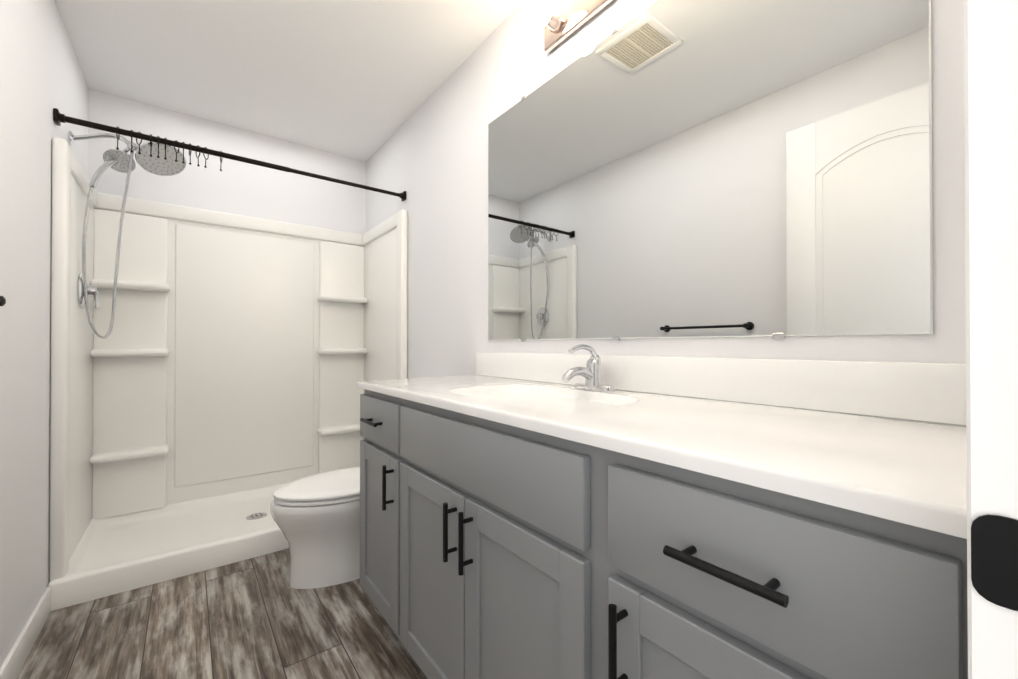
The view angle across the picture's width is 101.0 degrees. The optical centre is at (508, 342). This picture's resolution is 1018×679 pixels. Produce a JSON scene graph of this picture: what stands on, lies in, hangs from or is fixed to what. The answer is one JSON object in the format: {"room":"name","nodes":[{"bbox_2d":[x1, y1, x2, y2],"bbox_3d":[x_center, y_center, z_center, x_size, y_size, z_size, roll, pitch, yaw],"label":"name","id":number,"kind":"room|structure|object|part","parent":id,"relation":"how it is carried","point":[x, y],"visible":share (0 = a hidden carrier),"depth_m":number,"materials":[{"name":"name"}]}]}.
{"room":"bathroom","nodes":[
{"label":"bathroom","id":0,"kind":"room"},
{"bbox_2d":[0,0,87,666],"bbox_3d":[-1.374,-0.172,0.983,0.120,2.440,3.410,0,0,-37],"label":"wall","id":1,"kind":"structure","parent":0,"point":[41,76],"depth_m":1.43,"materials":[{"name":"white paint"}]},
{"bbox_2d":[0,296,5,305],"bbox_3d":[-1.129,-0.105,0.821,0.070,0.047,0.573,0,0,-37],"label":"towel rail","id":2,"kind":"object","parent":1,"relation":"attached to","point":[2,301],"visible":1,"depth_m":1.04,"materials":[{"name":"black metal"}]},
{"bbox_2d":[0,586,50,678],"bbox_3d":[-1.330,0.998,1.029,0.013,0.100,1.536,0,0,-37],"label":"baseboard","id":3,"kind":"structure","parent":1,"relation":"attached to","point":[15,659],"depth_m":1.36,"materials":[{"name":"white wood"}]},
{"bbox_2d":[16,548,426,678],"bbox_3d":[-0.444,1.099,1.102,2.510,0.100,5.100,0,0,-37],"label":"floor","id":4,"kind":"structure","parent":0,"point":[258,617],"depth_m":1.52,"materials":[{"name":"brown wood"}]},
{"bbox_2d":[48,108,407,610],"bbox_3d":[-1.448,0.028,2.418,1.508,2.056,0.799,0,0,-37],"label":"shower","id":5,"kind":"object","parent":4,"relation":"on","point":[210,369],"visible":0.96,"depth_m":2.47,"materials":[{"name":"white plastic"}]},
{"bbox_2d":[270,467,359,588],"bbox_3d":[-0.694,0.664,2.015,0.795,0.780,0.450,0,0,-37],"label":"toilet","id":6,"kind":"object","parent":4,"relation":"on","point":[316,518],"visible":0.38,"depth_m":1.80,"materials":[{"name":"white ceramic"}]},
{"bbox_3d":[-0.760,0.658,1.965,0.606,0.049,0.390,0,0,-37],"label":"seat","id":7,"kind":"part","parent":6,"relation":"part of","materials":[{"name":"white plastic"}]},
{"bbox_2d":[357,344,967,678],"bbox_3d":[0.114,0.526,1.131,0.589,1.046,1.595,0,0,-37],"label":"bathroom vanity","id":8,"kind":"object","parent":4,"relation":"on","point":[593,515],"visible":0.98,"depth_m":0.70,"materials":[{"name":"grey wood"}]},
{"bbox_2d":[562,344,614,391],"bbox_3d":[0.175,0.144,1.223,0.271,0.281,0.150,0,0,-37],"label":"faucet","id":9,"kind":"object","parent":8,"relation":"on","point":[592,372],"depth_m":1.26,"materials":[{"name":"silver metal"}]},
{"bbox_2d":[88,88,365,233],"bbox_3d":[-1.728,-0.161,2.784,1.510,2.440,0.120,0,0,-37],"label":"wall","id":10,"kind":"structure","parent":0,"point":[241,188],"depth_m":2.68,"materials":[{"name":"white paint"}]},
{"bbox_2d":[54,0,522,161],"bbox_3d":[-0.727,-1.439,1.486,1.750,0.100,3.410,0,0,-37],"label":"ceiling","id":11,"kind":"structure","parent":0,"point":[362,80],"depth_m":2.03,"materials":[{"name":"white paint"}]},
{"bbox_2d":[366,0,965,377],"bbox_3d":[-0.080,-0.166,1.974,0.120,2.440,3.410,0,0,-37],"label":"wall","id":12,"kind":"structure","parent":0,"point":[429,156],"depth_m":1.87,"materials":[{"name":"white paint"}]},
{"bbox_2d":[522,0,613,52],"bbox_3d":[0.262,-1.150,1.291,0.173,0.130,0.600,0,0,-37],"label":"sconce","id":13,"kind":"object","parent":12,"relation":"attached to","point":[562,21],"visible":1,"depth_m":1.44,"materials":[{"name":"silver metal"}]},
{"bbox_2d":[488,0,932,341],"bbox_3d":[0.337,-0.500,1.325,0.008,0.988,1.416,0,0,-37],"label":"mirror","id":14,"kind":"object","parent":12,"relation":"attached to","point":[701,168],"visible":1,"depth_m":1.05,"materials":[{"name":"clear glass"}]},
{"bbox_3d":[0.273,-0.177,0.173,1.510,2.440,0.120,0,0,-37],"label":"wall","id":15,"kind":"structure","parent":0,"visible":0},
{"bbox_2d":[964,0,1017,678],"bbox_3d":[0.004,-0.003,-0.028,0.839,2.090,0.133,0,0,-37],"label":"door frame","id":16,"kind":"structure","parent":15,"relation":"attached to","point":[991,136],"depth_m":0.26,"materials":[{"name":"white wood"}]},
{"bbox_2d":[971,514,1017,610],"bbox_3d":[0.298,0.132,0.252,0.002,0.054,0.028,0,0,-37],"label":"strike plate","id":17,"kind":"object","parent":16,"relation":"attached to","point":[994,558],"visible":1,"depth_m":0.25,"materials":[{"name":"black metal"}]}
]}

